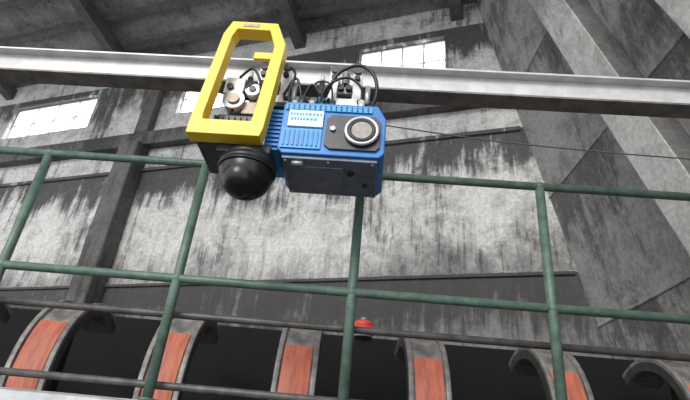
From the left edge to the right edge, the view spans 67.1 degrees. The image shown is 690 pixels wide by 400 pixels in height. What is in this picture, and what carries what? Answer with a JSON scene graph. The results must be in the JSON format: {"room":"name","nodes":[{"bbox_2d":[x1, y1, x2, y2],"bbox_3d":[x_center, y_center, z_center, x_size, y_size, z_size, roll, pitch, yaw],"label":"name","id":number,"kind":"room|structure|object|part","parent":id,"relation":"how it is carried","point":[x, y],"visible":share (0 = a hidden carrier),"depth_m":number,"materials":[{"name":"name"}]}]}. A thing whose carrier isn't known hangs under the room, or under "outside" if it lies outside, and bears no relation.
{"room":"factory hall","nodes":[
{"label":"factory hall","id":0,"kind":"room"},
{"bbox_2d":[0,0,398,52],"bbox_3d":[-7.266,-6.266,9.993,18.600,1.940,8.100,-4,-30,18],"label":"roof","id":1,"kind":"structure","parent":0,"point":[172,4],"depth_m":11.84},
{"bbox_2d":[0,0,475,87],"bbox_3d":[-7.007,-6.273,10.144,19.000,2.218,9.400,-4,-30,18],"label":"ceiling","id":2,"kind":"structure","parent":0,"point":[44,14],"depth_m":11.91,"materials":[{"name":"grey concrete"}]},
{"bbox_2d":[0,0,462,100],"bbox_3d":[-6.145,-6.189,9.532,15.240,2.300,9.000,-4,-30,18],"label":"roof truss","id":3,"kind":"object","parent":2,"relation":"attached to","point":[85,9],"depth_m":11.51,"materials":[{"name":"grey concrete"}]},
{"bbox_2d":[0,2,609,357],"bbox_3d":[-5.368,1.219,10.630,20.700,10.300,0.402,-4,-30,18],"label":"wall","id":4,"kind":"structure","parent":0,"point":[409,228],"depth_m":9.12,"materials":[{"name":"concrete"}]},
{"bbox_2d":[6,98,97,138],"bbox_3d":[-7.381,-1.995,13.237,2.750,1.000,0.130,-4,-30,18],"label":"window","id":5,"kind":"structure","parent":4,"relation":"in","point":[73,115],"depth_m":13.34,"materials":[{"name":"glass"}]},
{"bbox_2d":[180,92,248,112],"bbox_3d":[-2.686,-2.361,11.710,2.150,1.000,0.130,-4,-30,18],"label":"window","id":6,"kind":"structure","parent":4,"relation":"in","point":[189,102],"depth_m":11.94,"materials":[{"name":"glass"}]},
{"bbox_2d":[0,102,477,167],"bbox_3d":[-6.087,-1.157,11.908,18.900,0.350,0.222,-4,-30,18],"label":"trim","id":7,"kind":"structure","parent":4,"relation":"attached to","point":[177,136],"depth_m":11.18,"materials":[{"name":"concrete"}]},
{"bbox_2d":[0,126,520,187],"bbox_3d":[-6.076,-0.495,11.621,19.000,0.080,0.059,-4,-30,18],"label":"trim","id":8,"kind":"structure","parent":4,"relation":"attached to","point":[515,128],"depth_m":9.31,"materials":[{"name":"concrete"}]},
{"bbox_2d":[0,270,575,290],"bbox_3d":[-6.038,1.737,10.309,19.550,0.070,0.054,-4,-30,18],"label":"trim","id":9,"kind":"structure","parent":4,"relation":"attached to","point":[556,272],"depth_m":8.20,"materials":[{"name":"metal"}]},
{"bbox_2d":[361,40,444,67],"bbox_3d":[1.155,-2.661,10.462,1.750,1.000,0.130,-4,-30,18],"label":"window","id":10,"kind":"structure","parent":4,"relation":"in","point":[431,55],"depth_m":10.56,"materials":[{"name":"glass"}]},
{"bbox_2d":[476,0,689,362],"bbox_3d":[3.397,-1.953,4.175,2.798,11.200,9.150,6,-29,0],"label":"wall","id":11,"kind":"structure","parent":0,"point":[628,253],"depth_m":6.18,"materials":[{"name":"concrete"}]},
{"bbox_2d":[386,125,689,159],"bbox_3d":[1.891,-0.289,3.044,3.387,0.101,0.020,5,-29,1],"label":"rope","id":12,"kind":"object","parent":11,"relation":"attached to","point":[386,125],"visible":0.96,"depth_m":3.04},
{"bbox_3d":[-6.305,2.749,2.724,24.000,0.100,24.000,6,-29,0],"label":"floor","id":13,"kind":"structure","parent":0,"visible":0},
{"bbox_2d":[0,387,137,399],"bbox_3d":[-0.897,1.953,2.374,7.800,1.900,0.172,4,-29,3],"label":"channel","id":14,"kind":"object","parent":13,"relation":"on","point":[6,393],"visible":1,"depth_m":2.78,"materials":[{"name":"white metal"}]},
{"bbox_2d":[0,146,689,399],"bbox_3d":[-0.745,0.430,3.191,7.800,1.571,0.120,4,-29,3],"label":"safety railing","id":15,"kind":"object","parent":14,"relation":"on","point":[351,292],"visible":0.81,"depth_m":3.16,"materials":[{"name":"green metal"}]},
{"bbox_2d":[0,367,357,399],"bbox_3d":[-0.760,1.075,2.939,7.900,0.044,0.049,4,-29,3],"label":"conduit pipe","id":16,"kind":"object","parent":15,"relation":"attached to","point":[93,379],"visible":1,"depth_m":2.94,"materials":[{"name":"grey metal"}]},
{"bbox_2d":[0,296,689,361],"bbox_3d":[-0.724,0.717,3.135,7.900,0.044,0.049,4,-29,3],"label":"conduit pipe","id":17,"kind":"object","parent":15,"relation":"attached to","point":[3,300],"visible":1,"depth_m":3.08,"materials":[{"name":"grey metal"}]},
{"bbox_2d":[64,90,165,303],"bbox_3d":[-4.745,1.012,10.034,0.480,10.200,0.400,-4,-30,18],"label":"concrete column","id":18,"kind":"structure","parent":13,"relation":"on","point":[101,244],"depth_m":10.28,"materials":[{"name":"grey concrete"}]},
{"bbox_2d":[0,307,671,399],"bbox_3d":[-0.803,2.478,4.298,8.300,2.840,0.202,4,-29,3],"label":"conveyor belt","id":19,"kind":"object","parent":13,"relation":"on","point":[242,357],"visible":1,"depth_m":4.83,"materials":[{"name":"black rubber"}]},
{"bbox_2d":[354,317,372,337],"bbox_3d":[0.178,1.236,5.022,0.200,0.195,0.200,6,-29,0],"label":"beacon","id":20,"kind":"object","parent":19,"relation":"on","point":[363,322],"visible":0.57,"depth_m":4.95,"materials":[{"name":"red plastic"}]},
{"bbox_3d":[-0.884,2.742,3.111,8.300,1.230,1.170,4,-29,3],"label":"housing","id":21,"kind":"object","parent":13,"relation":"on","visible":0},
{"bbox_2d":[0,304,12,322],"bbox_3d":[-3.028,1.334,3.757,0.290,1.474,0.887,6,-29,0],"label":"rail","id":22,"kind":"object","parent":21,"relation":"on","point":[6,314],"visible":0.84,"depth_m":4.36,"materials":[{"name":"grey metal"}]},
{"bbox_2d":[0,300,116,391],"bbox_3d":[-2.132,1.423,3.757,0.290,1.474,0.887,6,-29,0],"label":"roller","id":23,"kind":"object","parent":21,"relation":"on","point":[45,344],"visible":0.73,"depth_m":3.60,"materials":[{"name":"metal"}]},
{"bbox_2d":[132,318,218,399],"bbox_3d":[-1.257,1.511,3.757,0.290,1.474,0.887,6,-29,0],"label":"rail","id":24,"kind":"object","parent":21,"relation":"on","point":[184,336],"visible":0.62,"depth_m":3.59,"materials":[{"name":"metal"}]},
{"bbox_2d":[270,328,322,394],"bbox_3d":[-0.381,1.599,3.757,0.290,1.474,0.887,6,-29,0],"label":"rail","id":25,"kind":"object","parent":21,"relation":"on","point":[299,350],"visible":0.75,"depth_m":3.60,"materials":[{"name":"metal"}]},
{"bbox_2d":[395,337,451,399],"bbox_3d":[0.534,1.690,3.757,0.290,1.474,0.887,6,-29,0],"label":"rail","id":26,"kind":"object","parent":21,"relation":"on","point":[427,365],"visible":0.89,"depth_m":3.64,"materials":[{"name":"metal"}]},
{"bbox_2d":[509,348,593,399],"bbox_3d":[1.510,1.788,3.757,0.290,1.474,0.887,6,-29,0],"label":"rail","id":27,"kind":"object","parent":21,"relation":"on","point":[524,361],"visible":0.86,"depth_m":3.78,"materials":[{"name":"grey metal"}]},
{"bbox_2d":[622,358,689,399],"bbox_3d":[2.485,1.885,3.757,0.290,1.474,0.887,6,-29,0],"label":"rail","id":28,"kind":"object","parent":21,"relation":"on","point":[644,372],"visible":0.99,"depth_m":4.04,"materials":[{"name":"grey metal"}]},
{"bbox_3d":[-4.770,-4.430,5.520,0.080,7.410,0.080,4,-29,4],"label":"hanger","id":29,"kind":"object","parent":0,"visible":0},
{"bbox_2d":[0,46,689,118],"bbox_3d":[-2.239,-0.916,3.522,11.350,0.200,0.132,4,-29,4],"label":"overhead i-beam","id":30,"kind":"structure","parent":29,"relation":"hanging from","point":[646,97],"depth_m":3.35,"materials":[{"name":"grey metal"}]},
{"bbox_2d":[186,21,385,200],"bbox_3d":[-0.293,-0.443,3.097,1.068,1.145,0.514,4,-29,4],"label":"robot","id":31,"kind":"object","parent":30,"relation":"hanging from","point":[333,145],"visible":0.99,"depth_m":2.91,"materials":[{"name":"blue metal"}]},
{"bbox_3d":[-0.593,-0.697,3.005,0.448,0.840,0.094,4,-29,4],"label":"yellow frame","id":32,"kind":"part","parent":31,"relation":"part of","materials":[{"name":"paint"}]},
{"bbox_3d":[-0.568,-0.455,3.119,0.460,0.520,0.340,4,-29,4],"label":"drive motor","id":33,"kind":"part","parent":31,"relation":"part of","materials":[{"name":"metal"}]},
{"bbox_3d":[-0.082,-0.120,2.971,0.520,0.046,0.385,4,-29,4],"label":"underside plate","id":34,"kind":"part","parent":31,"relation":"part of","materials":[{"name":"grey metal"}]},
{"bbox_3d":[-0.074,-0.401,2.875,0.542,0.298,0.018,4,-29,4],"label":"panel","id":35,"kind":"part","parent":31,"relation":"part of","materials":[{"name":"plastic"}]}
]}

